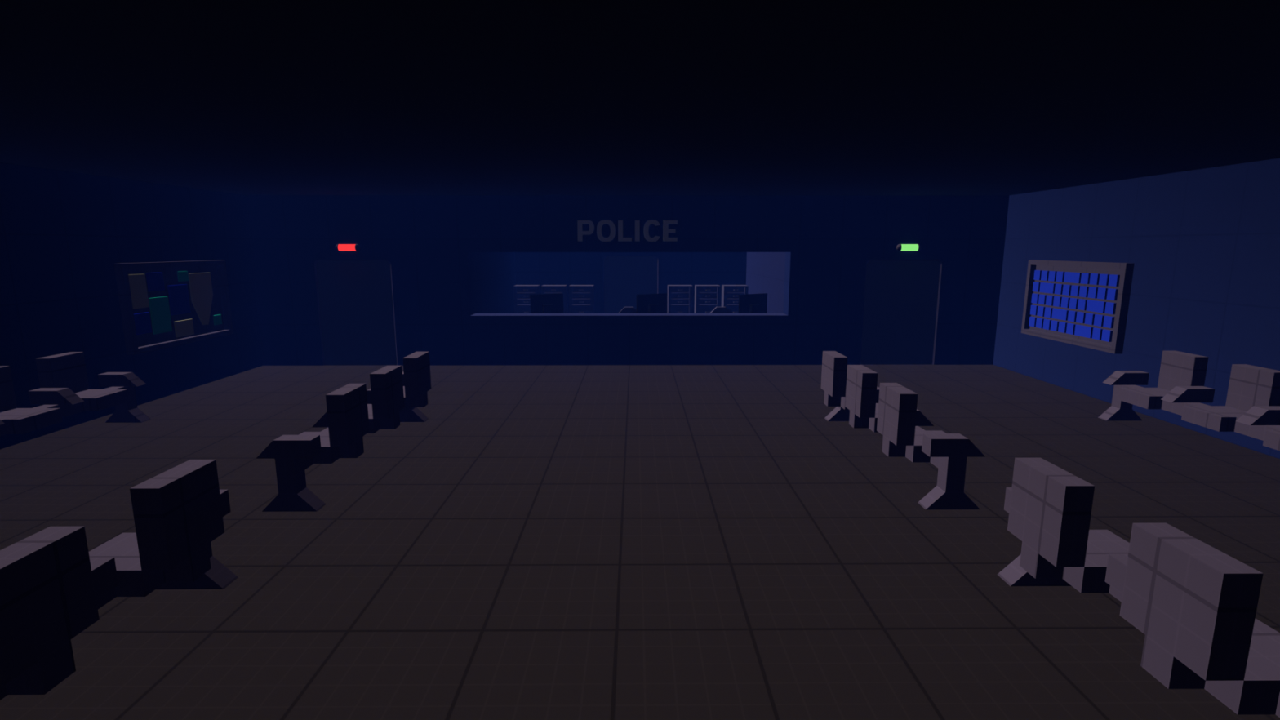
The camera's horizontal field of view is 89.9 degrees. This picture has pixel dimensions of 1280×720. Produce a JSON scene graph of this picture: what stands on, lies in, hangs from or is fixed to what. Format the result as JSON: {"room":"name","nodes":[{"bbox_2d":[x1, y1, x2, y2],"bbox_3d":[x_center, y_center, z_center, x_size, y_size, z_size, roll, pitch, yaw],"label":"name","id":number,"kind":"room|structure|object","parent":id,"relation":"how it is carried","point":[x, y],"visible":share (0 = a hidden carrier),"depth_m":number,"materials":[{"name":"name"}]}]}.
{"room":"emergency services station","nodes":[
{"label":"emergency services station","id":0,"kind":"room"},
{"bbox_2d":[0,162,262,448],"bbox_3d":[-6.846,-0.210,4.722,0.150,3.000,13.425,0,10,0],"label":"wall","id":1,"kind":"structure","parent":0,"point":[64,233],"depth_m":8.04,"materials":[{"name":"blue paint"}]},
{"bbox_2d":[114,260,233,355],"bbox_3d":[-6.753,-0.841,9.425,0.105,1.200,2.115,0,10,0],"label":"notice board","id":2,"kind":"object","parent":1,"relation":"attached to","point":[135,344],"visible":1,"depth_m":9.26,"materials":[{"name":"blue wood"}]},
{"bbox_2d":[128,274,149,309],"bbox_3d":[-6.774,-0.925,8.639,0.022,0.454,0.311,0,10,0],"label":"paper notice","id":3,"kind":"object","parent":2,"relation":"attached to","point":[138,286],"visible":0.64,"depth_m":8.64,"materials":[{"name":"white paper"}]},
{"bbox_2d":[133,311,151,334],"bbox_3d":[-6.773,-0.495,8.705,0.022,0.281,0.308,0,10,0],"label":"paper notice","id":4,"kind":"object","parent":2,"relation":"attached to","point":[142,320],"visible":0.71,"depth_m":8.71,"materials":[{"name":"blue paper"}]},
{"bbox_2d":[146,271,164,291],"bbox_3d":[-6.776,-1.094,8.961,0.022,0.255,0.285,0,10,0],"label":"paper notice","id":5,"kind":"object","parent":2,"relation":"attached to","point":[155,282],"visible":1,"depth_m":8.95,"materials":[{"name":"blue paper"}]},
{"bbox_2d":[148,296,172,334],"bbox_3d":[-6.776,-0.635,9.057,0.022,0.502,0.345,0,10,0],"label":"paper notice","id":6,"kind":"object","parent":2,"relation":"attached to","point":[159,308],"visible":1,"depth_m":9.04,"materials":[{"name":"teal paper"}]},
{"bbox_2d":[167,284,191,315],"bbox_3d":[-6.779,-0.889,9.427,0.022,0.431,0.382,0,10,0],"label":"paper notice","id":7,"kind":"object","parent":2,"relation":"attached to","point":[179,300],"visible":1,"depth_m":9.41,"materials":[{"name":"blue paper"}]},
{"bbox_2d":[177,271,188,281],"bbox_3d":[-6.780,-1.242,9.506,0.022,0.146,0.195,0,10,0],"label":"paper notice","id":8,"kind":"object","parent":2,"relation":"attached to","point":[183,276],"visible":1,"depth_m":9.49,"materials":[{"name":"teal paper"}]},
{"bbox_2d":[173,319,194,337],"bbox_3d":[-6.779,-0.475,9.531,0.022,0.232,0.368,0,10,0],"label":"paper notice","id":9,"kind":"object","parent":2,"relation":"attached to","point":[184,327],"visible":1,"depth_m":9.51,"materials":[{"name":"white paper"}]},
{"bbox_2d":[187,272,213,324],"bbox_3d":[-6.783,-0.944,9.934,0.022,0.806,0.484,0,10,0],"label":"paper notice","id":10,"kind":"object","parent":2,"relation":"attached to","point":[200,283],"visible":1,"depth_m":9.91,"materials":[{"name":"paper"}]},
{"bbox_2d":[213,314,222,324],"bbox_3d":[-6.785,-0.645,10.293,0.022,0.154,0.172,0,10,0],"label":"paper notice","id":11,"kind":"object","parent":2,"relation":"attached to","point":[217,319],"visible":1,"depth_m":10.27,"materials":[{"name":"teal paper"}]},
{"bbox_2d":[472,252,515,313],"bbox_3d":[-3.133,-1.804,13.767,0.150,3.000,4.110,0,10,0],"label":"wall","id":12,"kind":"structure","parent":0,"point":[494,273],"depth_m":13.43,"materials":[{"name":"blue paint"}]},
{"bbox_2d":[245,195,1009,365],"bbox_3d":[-0.191,-1.418,11.573,13.560,3.000,0.390,0,10,0],"label":"wall","id":13,"kind":"structure","parent":0,"point":[429,242],"depth_m":11.31,"materials":[{"name":"blue paint"}]},
{"bbox_2d":[335,244,360,251],"bbox_3d":[-5.113,-1.968,11.218,0.428,0.128,0.128,0,10,0],"label":"lamp","id":14,"kind":"object","parent":13,"relation":"attached to","point":[340,247],"visible":1,"depth_m":11.17,"materials":[{"name":"red plastic"}]},
{"bbox_2d":[314,259,397,365],"bbox_3d":[-5.065,-0.842,11.481,1.350,1.898,0.081,0,10,0],"label":"door","id":15,"kind":"structure","parent":13,"relation":"in","point":[355,297],"depth_m":11.46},
{"bbox_2d":[577,219,677,241],"bbox_3d":[-0.219,-2.262,11.221,1.750,0.374,0.009,0,10,0],"label":"sign","id":16,"kind":"object","parent":13,"relation":"attached to","point":[666,230],"depth_m":11.22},
{"bbox_2d":[471,313,787,315],"bbox_3d":[-0.191,-0.828,11.677,5.700,0.003,0.390,0,10,0],"label":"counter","id":17,"kind":"structure","parent":13,"relation":"in","point":[474,314],"depth_m":11.64,"materials":[{"name":"grey"}]},
{"bbox_2d":[860,259,942,364],"bbox_3d":[4.685,-0.854,11.551,1.350,1.898,0.081,0,10,0],"label":"door","id":18,"kind":"structure","parent":13,"relation":"in","point":[901,300],"depth_m":11.53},
{"bbox_2d":[896,244,920,251],"bbox_3d":[4.734,-1.981,11.289,0.428,0.128,0.128,0,10,0],"label":"lamp","id":19,"kind":"object","parent":13,"relation":"attached to","point":[900,247],"visible":1,"depth_m":11.24,"materials":[{"name":"green plastic"}]},
{"bbox_2d":[514,252,746,313],"bbox_3d":[-0.223,-2.178,15.886,6.000,3.000,0.150,0,10,0],"label":"wall","id":20,"kind":"structure","parent":0,"point":[541,268],"depth_m":15.80,"materials":[{"name":"blue paint"}]},
{"bbox_2d":[603,256,658,313],"bbox_3d":[-0.223,-1.629,15.948,1.350,1.898,0.081,0,10,0],"label":"door","id":21,"kind":"structure","parent":20,"relation":"in","point":[625,277],"depth_m":15.87,"materials":[{"name":"blue"}]},
{"bbox_2d":[0,364,1279,719],"bbox_3d":[-0.157,0.942,7.259,13.560,0.150,18.225,0,10,0],"label":"floor","id":22,"kind":"structure","parent":0,"point":[553,542],"depth_m":4.52,"materials":[{"name":"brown tile"}]},
{"bbox_2d":[0,351,151,435],"bbox_3d":[-6.378,0.544,6.496,0.600,0.900,2.850,0,10,0],"label":"bench","id":23,"kind":"object","parent":22,"relation":"on","point":[64,391],"visible":1,"depth_m":7.13,"materials":[{"name":"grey plastic"}]},
{"bbox_2d":[0,459,238,700],"bbox_3d":[-2.749,1.216,2.681,0.600,0.900,2.850,0,10,0],"label":"bench","id":24,"kind":"object","parent":22,"relation":"on","point":[52,588],"visible":1,"depth_m":2.88,"materials":[{"name":"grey plastic"}]},
{"bbox_2d":[256,351,431,511],"bbox_3d":[-2.777,0.539,6.522,0.600,0.900,2.850,0,10,0],"label":"bench","id":25,"kind":"object","parent":22,"relation":"on","point":[394,396],"visible":1,"depth_m":5.55,"materials":[{"name":"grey plastic"}]},
{"bbox_2d":[513,284,540,313],"bbox_3d":[-2.756,-1.230,15.713,0.585,1.192,0.424,0,10,0],"label":"filing cabinet","id":26,"kind":"object","parent":22,"relation":"on","point":[522,293],"visible":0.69,"depth_m":15.48,"materials":[{"name":"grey metal"}]},
{"bbox_2d":[541,284,568,313],"bbox_3d":[-2.088,-1.231,15.717,0.585,1.192,0.424,0,10,0],"label":"filing cabinet","id":27,"kind":"object","parent":22,"relation":"on","point":[545,289],"visible":0.3,"depth_m":15.47,"materials":[{"name":"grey metal"}]},
{"bbox_2d":[568,284,594,313],"bbox_3d":[-1.421,-1.231,15.722,0.585,1.192,0.424,0,10,0],"label":"filing cabinet","id":28,"kind":"object","parent":22,"relation":"on","point":[581,297],"visible":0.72,"depth_m":15.50,"materials":[{"name":"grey metal"}]},
{"bbox_2d":[618,306,636,313],"bbox_3d":[-0.224,-0.619,13.092,0.510,0.900,0.510,0,10,0],"label":"office chair","id":29,"kind":"object","parent":22,"relation":"on","point":[626,309],"visible":0.02,"depth_m":13.12,"materials":[{"name":"blue"}]},
{"bbox_2d":[666,284,693,313],"bbox_3d":[0.975,-1.234,15.739,0.585,1.192,0.424,0,10,0],"label":"filing cabinet","id":30,"kind":"object","parent":22,"relation":"on","point":[679,296],"visible":0.7,"depth_m":15.52,"materials":[{"name":"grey metal"}]},
{"bbox_2d":[693,284,720,313],"bbox_3d":[1.647,-1.235,15.744,0.585,1.192,0.424,0,10,0],"label":"filing cabinet","id":31,"kind":"object","parent":22,"relation":"on","point":[707,297],"visible":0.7,"depth_m":15.52,"materials":[{"name":"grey metal"}]},
{"bbox_2d":[710,306,731,313],"bbox_3d":[1.666,-0.622,13.105,0.510,0.900,0.510,0,10,0],"label":"office chair","id":32,"kind":"object","parent":22,"relation":"on","point":[717,309],"visible":0.02,"depth_m":13.14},
{"bbox_2d":[721,284,748,313],"bbox_3d":[2.318,-1.236,15.749,0.585,1.192,0.424,0,10,0],"label":"filing cabinet","id":33,"kind":"object","parent":22,"relation":"on","point":[730,293],"visible":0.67,"depth_m":15.52,"materials":[{"name":"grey metal"}]},
{"bbox_2d":[821,351,985,509],"bbox_3d":[2.472,0.532,6.559,0.600,0.900,2.850,0,10,0],"label":"bench","id":34,"kind":"object","parent":22,"relation":"on","point":[890,410],"visible":1,"depth_m":5.58,"materials":[{"name":"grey plastic"}]},
{"bbox_2d":[997,457,1279,717],"bbox_3d":[2.501,1.210,2.719,0.600,0.900,2.850,0,10,0],"label":"bench","id":35,"kind":"object","parent":22,"relation":"on","point":[1194,604],"visible":1,"depth_m":2.72,"materials":[{"name":"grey plastic"}]},
{"bbox_2d":[1097,351,1279,450],"bbox_3d":[6.072,0.528,6.585,0.600,0.900,2.850,0,10,0],"label":"bench","id":36,"kind":"object","parent":22,"relation":"on","point":[1251,408],"visible":1,"depth_m":6.83,"materials":[{"name":"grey plastic"}]},
{"bbox_3d":[-0.009,-0.433,12.425,5.175,0.765,0.750,0,10,0],"label":"desk","id":37,"kind":"object","parent":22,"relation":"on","visible":0},
{"bbox_2d":[529,293,563,313],"bbox_3d":[-1.776,-1.037,12.330,0.660,0.458,0.270,-5,11,-28],"label":"computer monitor","id":38,"kind":"object","parent":37,"relation":"on","point":[540,303],"visible":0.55,"depth_m":12.30,"materials":[{"name":"black plastic"}]},
{"bbox_2d":[636,293,667,313],"bbox_3d":[0.249,-1.040,12.345,0.660,0.458,0.270,-5,11,-28],"label":"computer monitor","id":39,"kind":"object","parent":37,"relation":"on","point":[646,303],"visible":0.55,"depth_m":12.31,"materials":[{"name":"black plastic"}]},
{"bbox_2d":[738,293,767,313],"bbox_3d":[2.203,-1.042,12.359,0.660,0.458,0.270,-5,11,-28],"label":"computer monitor","id":40,"kind":"object","parent":37,"relation":"on","point":[748,303],"visible":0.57,"depth_m":12.32,"materials":[{"name":"black plastic"}]},
{"bbox_2d":[0,0,1279,195],"bbox_3d":[-0.157,-2.160,6.713,13.560,0.150,18.225,0,10,0],"label":"ceiling","id":41,"kind":"structure","parent":0,"point":[245,97],"depth_m":3.68,"materials":[{"name":"paint"}]},
{"bbox_2d":[746,252,785,313],"bbox_3d":[2.717,-1.812,13.809,0.150,3.000,4.110,0,10,0],"label":"wall","id":42,"kind":"structure","parent":0,"point":[765,271],"depth_m":13.19,"materials":[{"name":"blue paint"}]},
{"bbox_2d":[992,158,1279,458],"bbox_3d":[6.564,-0.227,4.818,0.150,3.000,13.425,0,10,0],"label":"wall","id":43,"kind":"structure","parent":0,"point":[1203,245],"depth_m":7.84,"materials":[{"name":"blue paint"}]},
{"bbox_2d":[1021,260,1134,353],"bbox_3d":[6.402,-0.858,9.519,0.105,1.200,2.115,0,10,0],"label":"brochure rack","id":44,"kind":"object","parent":43,"relation":"attached to","point":[1125,270],"visible":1,"depth_m":9.20,"materials":[{"name":"grey metal"}]},
{"bbox_2d":[1028,316,1036,327],"bbox_3d":[6.416,-0.625,10.460,0.034,0.154,0.148,0,10,0],"label":"card","id":45,"kind":"object","parent":44,"relation":"attached to","point":[1033,320],"visible":1,"depth_m":10.43,"materials":[{"name":"blue paper"}]},
{"bbox_2d":[1030,305,1037,315],"bbox_3d":[6.416,-0.810,10.427,0.034,0.154,0.148,0,10,0],"label":"card","id":46,"kind":"object","parent":44,"relation":"attached to","point":[1033,309],"visible":1,"depth_m":10.41,"materials":[{"name":"blue paper"}]},
{"bbox_2d":[1031,293,1039,303],"bbox_3d":[6.416,-0.996,10.394,0.034,0.154,0.148,0,10,0],"label":"card","id":47,"kind":"object","parent":44,"relation":"attached to","point":[1035,297],"visible":1,"depth_m":10.37,"materials":[{"name":"blue paper"}]},
{"bbox_2d":[1032,281,1040,292],"bbox_3d":[6.416,-1.182,10.362,0.034,0.154,0.148,0,10,0],"label":"card","id":48,"kind":"object","parent":44,"relation":"attached to","point":[1036,286],"visible":1,"depth_m":10.34,"materials":[{"name":"blue paper"}]},
{"bbox_2d":[1033,270,1041,279],"bbox_3d":[6.416,-1.368,10.329,0.034,0.154,0.148,0,10,0],"label":"card","id":49,"kind":"object","parent":44,"relation":"attached to","point":[1037,273],"visible":1,"depth_m":10.30,"materials":[{"name":"blue paper"}]},
{"bbox_2d":[1035,317,1044,328],"bbox_3d":[6.417,-0.593,10.277,0.034,0.154,0.148,0,10,0],"label":"card","id":50,"kind":"object","parent":44,"relation":"attached to","point":[1039,322],"visible":1,"depth_m":10.26,"materials":[{"name":"blue paper"}]},
{"bbox_2d":[1036,306,1044,316],"bbox_3d":[6.417,-0.778,10.245,0.034,0.154,0.148,0,10,0],"label":"card","id":51,"kind":"object","parent":44,"relation":"attached to","point":[1041,309],"visible":1,"depth_m":10.22,"materials":[{"name":"blue paper"}]},
{"bbox_2d":[1038,294,1047,304],"bbox_3d":[6.417,-0.964,10.212,0.034,0.154,0.148,0,10,0],"label":"card","id":52,"kind":"object","parent":44,"relation":"attached to","point":[1042,300],"visible":1,"depth_m":10.20,"materials":[{"name":"blue paper"}]},
{"bbox_2d":[1040,270,1048,280],"bbox_3d":[6.417,-1.336,10.146,0.034,0.154,0.148,0,10,0],"label":"card","id":53,"kind":"object","parent":44,"relation":"attached to","point":[1045,274],"visible":1,"depth_m":10.14,"materials":[{"name":"blue paper"}]},
{"bbox_2d":[1042,319,1051,329],"bbox_3d":[6.419,-0.560,10.095,0.034,0.154,0.148,0,10,0],"label":"card","id":54,"kind":"object","parent":44,"relation":"attached to","point":[1046,322],"visible":1,"depth_m":10.08,"materials":[{"name":"blue paper"}]},
{"bbox_2d":[1039,282,1056,293],"bbox_3d":[6.418,-1.134,10.088,0.034,0.154,0.334,0,10,0],"label":"card","id":55,"kind":"object","parent":44,"relation":"attached to","point":[1045,287],"visible":1,"depth_m":10.06,"materials":[{"name":"blue paper"}]},
{"bbox_2d":[1044,306,1053,317],"bbox_3d":[6.419,-0.746,10.062,0.034,0.154,0.148,0,10,0],"label":"card","id":56,"kind":"object","parent":44,"relation":"attached to","point":[1048,311],"visible":1,"depth_m":10.04,"materials":[{"name":"blue paper"}]},
{"bbox_2d":[1045,295,1054,306],"bbox_3d":[6.419,-0.932,10.029,0.034,0.154,0.148,0,10,0],"label":"card","id":57,"kind":"object","parent":44,"relation":"attached to","point":[1050,299],"visible":1,"depth_m":10.00,"materials":[{"name":"blue paper"}]},
{"bbox_2d":[1048,271,1057,281],"bbox_3d":[6.419,-1.303,9.964,0.034,0.154,0.148,0,10,0],"label":"card","id":58,"kind":"object","parent":44,"relation":"attached to","point":[1052,274],"visible":1,"depth_m":9.94,"materials":[{"name":"blue paper"}]},
{"bbox_2d":[1050,320,1058,331],"bbox_3d":[6.420,-0.528,9.912,0.034,0.154,0.148,0,10,0],"label":"card","id":59,"kind":"object","parent":44,"relation":"attached to","point":[1055,324],"visible":1,"depth_m":9.88,"materials":[{"name":"blue paper"}]},
{"bbox_2d":[1053,296,1062,306],"bbox_3d":[6.420,-0.900,9.847,0.034,0.154,0.148,0,10,0],"label":"card","id":60,"kind":"object","parent":44,"relation":"attached to","point":[1057,300],"visible":1,"depth_m":9.82,"materials":[{"name":"blue paper"}]},
{"bbox_2d":[1054,284,1063,294],"bbox_3d":[6.420,-1.085,9.814,0.034,0.154,0.148,0,10,0],"label":"card","id":61,"kind":"object","parent":44,"relation":"attached to","point":[1059,287],"visible":1,"depth_m":9.79,"materials":[{"name":"blue paper"}]},
{"bbox_2d":[1051,308,1068,320],"bbox_3d":[6.421,-0.698,9.789,0.034,0.154,0.334,0,10,0],"label":"card","id":62,"kind":"object","parent":44,"relation":"attached to","point":[1057,313],"visible":1,"depth_m":9.77,"materials":[{"name":"blue paper"}]},
{"bbox_2d":[1055,271,1064,282],"bbox_3d":[6.420,-1.271,9.781,0.034,0.154,0.148,0,10,0],"label":"card","id":63,"kind":"object","parent":44,"relation":"attached to","point":[1060,275],"visible":1,"depth_m":9.77,"materials":[{"name":"blue paper"}]},
{"bbox_2d":[1057,321,1067,333],"bbox_3d":[6.421,-0.496,9.730,0.034,0.154,0.148,0,10,0],"label":"card","id":64,"kind":"object","parent":44,"relation":"attached to","point":[1062,326],"visible":1,"depth_m":9.71,"materials":[{"name":"blue paper"}]},
{"bbox_2d":[1061,297,1070,307],"bbox_3d":[6.421,-0.868,9.665,0.034,0.154,0.148,0,10,0],"label":"card","id":65,"kind":"object","parent":44,"relation":"attached to","point":[1065,300],"visible":1,"depth_m":9.64,"materials":[{"name":"blue paper"}]},
{"bbox_2d":[1062,284,1071,295],"bbox_3d":[6.421,-1.053,9.632,0.034,0.154,0.148,0,10,0],"label":"card","id":66,"kind":"object","parent":44,"relation":"attached to","point":[1066,288],"visible":1,"depth_m":9.60,"materials":[{"name":"blue paper"}]},
{"bbox_2d":[1066,323,1075,334],"bbox_3d":[6.423,-0.464,9.548,0.034,0.154,0.148,0,10,0],"label":"card","id":67,"kind":"object","parent":44,"relation":"attached to","point":[1070,329],"visible":1,"depth_m":9.53,"materials":[{"name":"blue paper"}]},
{"bbox_2d":[1067,310,1076,321],"bbox_3d":[6.423,-0.650,9.515,0.034,0.154,0.148,0,10,0],"label":"card","id":68,"kind":"object","parent":44,"relation":"attached to","point":[1072,315],"visible":1,"depth_m":9.49,"materials":[{"name":"blue paper"}]},
{"bbox_2d":[1063,271,1081,283],"bbox_3d":[6.422,-1.223,9.508,0.034,0.154,0.334,0,10,0],"label":"card","id":69,"kind":"object","parent":44,"relation":"attached to","point":[1069,277],"visible":1,"depth_m":9.49,"materials":[{"name":"blue paper"}]},
{"bbox_2d":[1068,297,1078,309],"bbox_3d":[6.423,-0.835,9.482,0.034,0.154,0.148,0,10,0],"label":"card","id":70,"kind":"object","parent":44,"relation":"attached to","point":[1073,302],"visible":1,"depth_m":9.46,"materials":[{"name":"blue paper"}]},
{"bbox_2d":[1070,284,1079,296],"bbox_3d":[6.423,-1.021,9.449,0.034,0.154,0.148,0,10,0],"label":"card","id":71,"kind":"object","parent":44,"relation":"attached to","point":[1075,290],"visible":1,"depth_m":9.43,"materials":[{"name":"blue paper"}]},
{"bbox_2d":[1075,311,1086,323],"bbox_3d":[6.424,-0.618,9.332,0.034,0.154,0.148,0,10,0],"label":"card","id":72,"kind":"object","parent":44,"relation":"attached to","point":[1080,318],"visible":1,"depth_m":9.32,"materials":[{"name":"blue paper"}]},
{"bbox_2d":[1077,298,1087,310],"bbox_3d":[6.424,-0.803,9.300,0.034,0.154,0.148,0,10,0],"label":"card","id":73,"kind":"object","parent":44,"relation":"attached to","point":[1082,305],"visible":1,"depth_m":9.29,"materials":[{"name":"blue paper"}]},
{"bbox_2d":[1074,324,1093,337],"bbox_3d":[6.425,-0.416,9.274,0.034,0.154,0.334,0,10,0],"label":"card","id":74,"kind":"object","parent":44,"relation":"attached to","point":[1081,331],"visible":1,"depth_m":9.25,"materials":[{"name":"blue paper"}]},
{"bbox_2d":[1079,285,1088,297],"bbox_3d":[6.424,-0.989,9.267,0.034,0.154,0.148,0,10,0],"label":"card","id":75,"kind":"object","parent":44,"relation":"attached to","point":[1083,292],"visible":1,"depth_m":9.25,"materials":[{"name":"blue paper"}]},
{"bbox_2d":[1080,272,1090,284],"bbox_3d":[6.424,-1.175,9.234,0.034,0.154,0.148,0,10,0],"label":"card","id":76,"kind":"object","parent":44,"relation":"attached to","point":[1085,278],"visible":1,"depth_m":9.22,"materials":[{"name":"blue paper"}]},
{"bbox_2d":[1084,313,1094,324],"bbox_3d":[6.426,-0.585,9.150,0.034,0.154,0.148,0,10,0],"label":"card","id":77,"kind":"object","parent":44,"relation":"attached to","point":[1089,318],"visible":1,"depth_m":9.13,"materials":[{"name":"blue paper"}]},
{"bbox_2d":[1087,286,1097,297],"bbox_3d":[6.426,-0.957,9.085,0.034,0.154,0.148,0,10,0],"label":"card","id":78,"kind":"object","parent":44,"relation":"attached to","point":[1092,291],"visible":1,"depth_m":9.07,"materials":[{"name":"blue paper"}]},
{"bbox_2d":[1088,273,1100,284],"bbox_3d":[6.426,-1.143,9.052,0.034,0.154,0.148,0,10,0],"label":"card","id":79,"kind":"object","parent":44,"relation":"attached to","point":[1095,277],"visible":1,"depth_m":9.03,"materials":[{"name":"blue paper"}]},
{"bbox_2d":[1085,299,1106,312],"bbox_3d":[6.426,-0.755,9.026,0.034,0.154,0.334,0,10,0],"label":"card","id":80,"kind":"object","parent":44,"relation":"attached to","point":[1091,305],"visible":1,"depth_m":9.01,"materials":[{"name":"blue paper"}]},
{"bbox_2d":[1092,327,1102,340],"bbox_3d":[6.427,-0.367,9.000,0.034,0.154,0.148,0,10,0],"label":"card","id":81,"kind":"object","parent":44,"relation":"attached to","point":[1097,332],"visible":1,"depth_m":8.98,"materials":[{"name":"blue paper"}]},
{"bbox_2d":[1093,314,1104,326],"bbox_3d":[6.427,-0.553,8.968,0.034,0.154,0.148,0,10,0],"label":"card","id":82,"kind":"object","parent":44,"relation":"attached to","point":[1099,319],"visible":1,"depth_m":8.94,"materials":[{"name":"blue paper"}]},
{"bbox_2d":[1097,287,1107,299],"bbox_3d":[6.427,-0.925,8.902,0.034,0.154,0.148,0,10,0],"label":"card","id":83,"kind":"object","parent":44,"relation":"attached to","point":[1102,292],"visible":1,"depth_m":8.88,"materials":[{"name":"blue paper"}]},
{"bbox_2d":[1098,274,1109,285],"bbox_3d":[6.427,-1.111,8.869,0.034,0.154,0.148,0,10,0],"label":"card","id":84,"kind":"object","parent":44,"relation":"attached to","point":[1104,278],"visible":1,"depth_m":8.85,"materials":[{"name":"blue paper"}]},
{"bbox_2d":[1101,329,1112,342],"bbox_3d":[6.428,-0.335,8.818,0.034,0.154,0.148,0,10,0],"label":"card","id":85,"kind":"object","parent":44,"relation":"attached to","point":[1107,335],"visible":1,"depth_m":8.79,"materials":[{"name":"blue paper"}]},
{"bbox_2d":[1102,315,1115,328],"bbox_3d":[6.428,-0.521,8.785,0.034,0.154,0.148,0,10,0],"label":"card","id":86,"kind":"object","parent":44,"relation":"attached to","point":[1108,321],"visible":1,"depth_m":8.76,"materials":[{"name":"blue paper"}]},
{"bbox_2d":[1104,302,1116,314],"bbox_3d":[6.428,-0.707,8.752,0.034,0.154,0.148,0,10,0],"label":"card","id":87,"kind":"object","parent":44,"relation":"attached to","point":[1110,308],"visible":1,"depth_m":8.73,"materials":[{"name":"blue paper"}]},
{"bbox_2d":[1106,288,1118,300],"bbox_3d":[6.428,-0.893,8.720,0.034,0.154,0.148,0,10,0],"label":"card","id":88,"kind":"object","parent":44,"relation":"attached to","point":[1112,294],"visible":1,"depth_m":8.70,"materials":[{"name":"blue paper"}]},
{"bbox_2d":[1108,274,1119,286],"bbox_3d":[6.428,-1.078,8.687,0.034,0.154,0.148,0,10,0],"label":"card","id":89,"kind":"object","parent":44,"relation":"attached to","point":[1113,281],"visible":1,"depth_m":8.67,"materials":[{"name":"blue paper"}]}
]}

